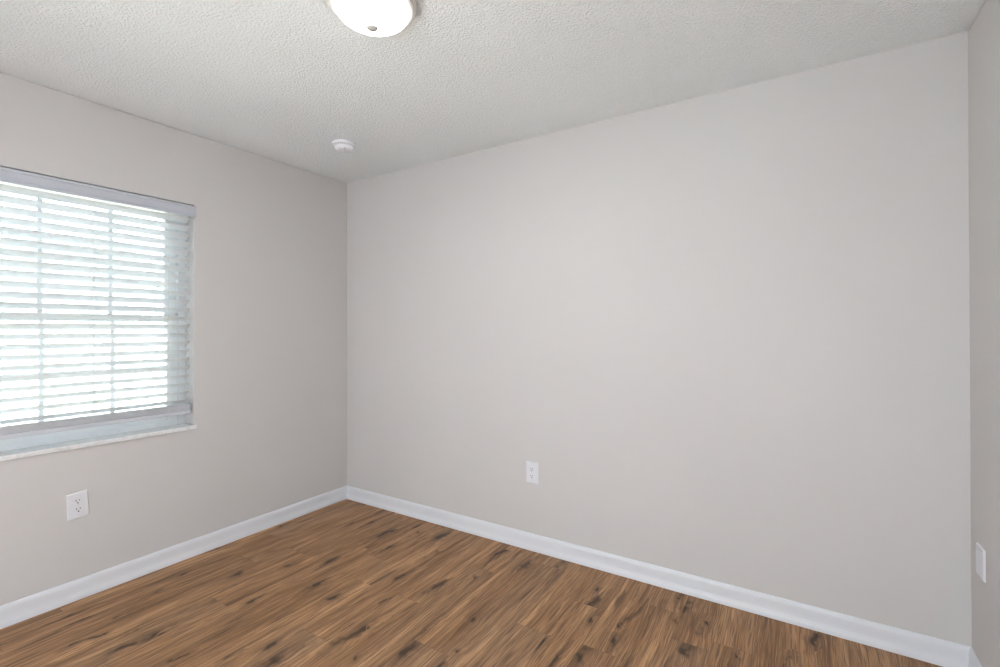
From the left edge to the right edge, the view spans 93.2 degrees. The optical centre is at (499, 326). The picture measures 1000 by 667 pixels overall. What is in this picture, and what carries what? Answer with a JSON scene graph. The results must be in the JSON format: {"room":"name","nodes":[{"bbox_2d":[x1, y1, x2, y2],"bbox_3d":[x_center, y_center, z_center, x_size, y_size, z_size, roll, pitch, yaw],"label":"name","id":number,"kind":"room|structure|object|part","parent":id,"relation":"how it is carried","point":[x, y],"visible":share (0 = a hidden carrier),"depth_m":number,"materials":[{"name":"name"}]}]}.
{"room":"empty bedroom","nodes":[
{"label":"empty bedroom","id":0,"kind":"room"},
{"bbox_2d":[0,72,346,605],"bbox_3d":[-2.154,0.098,2.284,0.160,2.440,3.695,0,0,32],"label":"wall","id":1,"kind":"structure","parent":0,"point":[267,395],"depth_m":2.81,"materials":[{"name":"beige paint"}]},
{"bbox_2d":[66,490,88,520],"bbox_3d":[-2.046,0.865,2.293,0.008,0.129,0.088,0,0,32],"label":"wall outlet","id":2,"kind":"object","parent":1,"relation":"attached to","point":[77,504],"visible":1,"depth_m":2.29,"materials":[{"name":"white plastic"}]},
{"bbox_2d":[73,498,81,504],"bbox_3d":[-2.045,0.844,2.290,0.002,0.029,0.034,0,0,32],"label":"receptacle","id":3,"kind":"object","parent":2,"relation":"attached to","point":[76,501],"depth_m":2.29,"materials":[{"name":"white plastic"}]},
{"bbox_2d":[74,506,82,512],"bbox_3d":[-2.043,0.885,2.292,0.002,0.029,0.034,0,0,32],"label":"receptacle","id":4,"kind":"object","parent":2,"relation":"attached to","point":[77,509],"depth_m":2.29,"materials":[{"name":"white plastic"}]},
{"bbox_2d":[0,198,196,460],"bbox_3d":[-2.093,-0.060,2.365,0.174,1.296,0.996,0,0,32],"label":"window","id":5,"kind":"structure","parent":1,"relation":"in","point":[27,446],"depth_m":2.48,"materials":[{"name":"white plastic"}]},
{"bbox_2d":[37,198,112,313],"bbox_3d":[-2.150,-0.348,2.402,0.008,0.559,0.784,0,0,32],"label":"grille","id":6,"kind":"object","parent":5,"relation":"attached to","point":[39,199],"depth_m":2.29,"materials":[{"name":"white plastic"}]},
{"bbox_2d":[0,321,166,421],"bbox_3d":[-2.124,0.228,2.384,0.008,0.516,0.784,0,0,32],"label":"grille","id":7,"kind":"object","parent":5,"relation":"attached to","point":[40,331],"depth_m":2.44,"materials":[{"name":"white plastic"}]},
{"bbox_3d":[-2.129,0.235,2.387,0.028,0.603,0.894,0,0,32],"label":"sash","id":8,"kind":"part","parent":5,"relation":"part of","materials":[{"name":"white plastic"}]},
{"bbox_3d":[-2.155,-0.349,2.405,0.028,0.636,0.894,0,0,32],"label":"sash","id":9,"kind":"part","parent":5,"relation":"part of","materials":[{"name":"white plastic"}]},
{"bbox_2d":[0,167,196,439],"bbox_3d":[-2.054,-0.101,2.340,0.076,1.198,0.990,0,0,32],"label":"window blind","id":10,"kind":"object","parent":5,"relation":"attached to","point":[13,181],"visible":1,"depth_m":2.35,"materials":[{"name":"white plastic"}]},
{"bbox_3d":[-2.046,-0.082,2.368,0.055,1.115,0.001,0,0,32],"label":"ladder cord","id":11,"kind":"part","parent":10,"relation":"part of","materials":[{"name":"white fabric"}]},
{"bbox_3d":[-2.062,-0.665,2.348,0.058,0.050,0.947,0,0,32],"label":"head rail","id":12,"kind":"part","parent":10,"relation":"part of","materials":[{"name":"white plastic"}]},
{"bbox_3d":[-2.060,0.487,2.342,0.052,0.022,0.947,0,0,32],"label":"rail","id":13,"kind":"part","parent":10,"relation":"part of","materials":[{"name":"white plastic"}]},
{"bbox_3d":[-1.869,-0.081,2.650,0.055,1.115,0.001,0,0,32],"label":"ladder cord","id":14,"kind":"part","parent":10,"relation":"part of","materials":[{"name":"white fabric"}]},
{"bbox_3d":[-1.863,-0.081,2.659,0.002,1.115,0.002,0,0,32],"label":"lift cord","id":15,"kind":"part","parent":10,"relation":"part of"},
{"bbox_3d":[-2.092,0.577,2.362,0.174,0.022,0.996,0,0,32],"label":"sill","id":16,"kind":"part","parent":5,"relation":"part of","materials":[{"name":"white stone"}]},
{"bbox_2d":[0,486,346,628],"bbox_3d":[-2.078,1.270,2.231,0.018,0.096,3.375,0,0,32],"label":"baseboard","id":17,"kind":"structure","parent":1,"relation":"attached to","point":[14,612],"depth_m":2.54,"materials":[{"name":"white paint"}]},
{"bbox_2d":[0,499,941,666],"bbox_3d":[-0.597,1.341,1.300,3.836,0.060,3.695,0,0,32],"label":"floor","id":18,"kind":"structure","parent":0,"point":[344,583],"depth_m":2.16,"materials":[{"name":"wood"}]},
{"bbox_2d":[0,0,985,183],"bbox_3d":[-0.601,-1.179,1.312,3.836,0.100,3.695,0,0,32],"label":"ceiling","id":19,"kind":"structure","parent":0,"point":[281,81],"depth_m":2.00,"materials":[{"name":"white paint"}]},
{"bbox_2d":[332,139,355,152],"bbox_3d":[-0.953,-1.097,2.893,0.141,0.048,0.141,0,0,4],"label":"smoke detector","id":20,"kind":"object","parent":19,"relation":"attached to","point":[341,145],"visible":1,"depth_m":2.85,"materials":[{"name":"white plastic"}]},
{"bbox_3d":[-0.953,-1.115,2.893,0.141,0.012,0.141,0,0,4],"label":"mounting plate","id":21,"kind":"part","parent":20,"relation":"part of","materials":[{"name":"white plastic"}]},
{"bbox_2d":[326,0,417,36],"bbox_3d":[-0.440,-1.075,1.627,0.308,0.105,0.308,0,0,32],"label":"ceiling light","id":22,"kind":"object","parent":19,"relation":"attached to","point":[379,18],"visible":1,"depth_m":1.60,"materials":[{"name":"white glass"}]},
{"bbox_2d":[347,31,971,646],"bbox_3d":[0.342,0.097,2.802,3.516,2.440,0.160,0,0,32],"label":"wall","id":23,"kind":"structure","parent":0,"point":[726,334],"depth_m":2.29,"materials":[{"name":"beige paint"}]},
{"bbox_2d":[526,461,537,483],"bbox_3d":[0.190,0.861,2.796,0.079,0.124,0.008,0,0,32],"label":"wall outlet","id":24,"kind":"object","parent":23,"relation":"attached to","point":[531,467],"visible":1,"depth_m":2.79,"materials":[{"name":"white plastic"}]},
{"bbox_2d":[347,486,970,666],"bbox_3d":[0.297,1.269,2.722,3.516,0.096,0.018,0,0,32],"label":"baseboard","id":25,"kind":"structure","parent":23,"relation":"attached to","point":[929,649],"depth_m":2.28,"materials":[{"name":"white paint"}]},
{"bbox_2d":[968,0,999,666],"bbox_3d":[0.957,0.084,0.328,0.160,2.440,3.695,0,0,32],"label":"wall","id":26,"kind":"structure","parent":0,"point":[984,33],"depth_m":1.65,"materials":[{"name":"beige paint"}]},
{"bbox_2d":[968,647,981,666],"bbox_3d":[0.884,1.256,0.370,0.018,0.096,3.375,0,0,32],"label":"baseboard","id":27,"kind":"structure","parent":26,"relation":"attached to","point":[974,661],"depth_m":1.75,"materials":[{"name":"white paint"}]},
{"bbox_2d":[976,542,985,582],"bbox_3d":[1.719,0.840,1.692,0.008,0.109,0.082,0,0,32],"label":"blank wall plate","id":28,"kind":"object","parent":26,"relation":"attached to","point":[980,552],"visible":1,"depth_m":1.68,"materials":[{"name":"white plastic"}]},
{"label":"outside","id":29,"kind":"structure","parent":0,"visible":0},
{"bbox_2d":[0,346,164,425],"bbox_3d":[-21.395,1.807,25.257,56.875,0.200,100.000,0,0,32],"label":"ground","id":30,"kind":"structure","parent":29,"point":[162,356],"depth_m":9.45,"materials":[{"name":"white"}]},
{"bbox_2d":[0,225,162,408],"bbox_3d":[-13.674,-0.477,10.194,9.000,4.200,8.700,0,0,32],"label":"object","id":31,"kind":"structure","parent":30,"relation":"on","point":[2,331],"depth_m":10.15,"materials":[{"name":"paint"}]}
]}

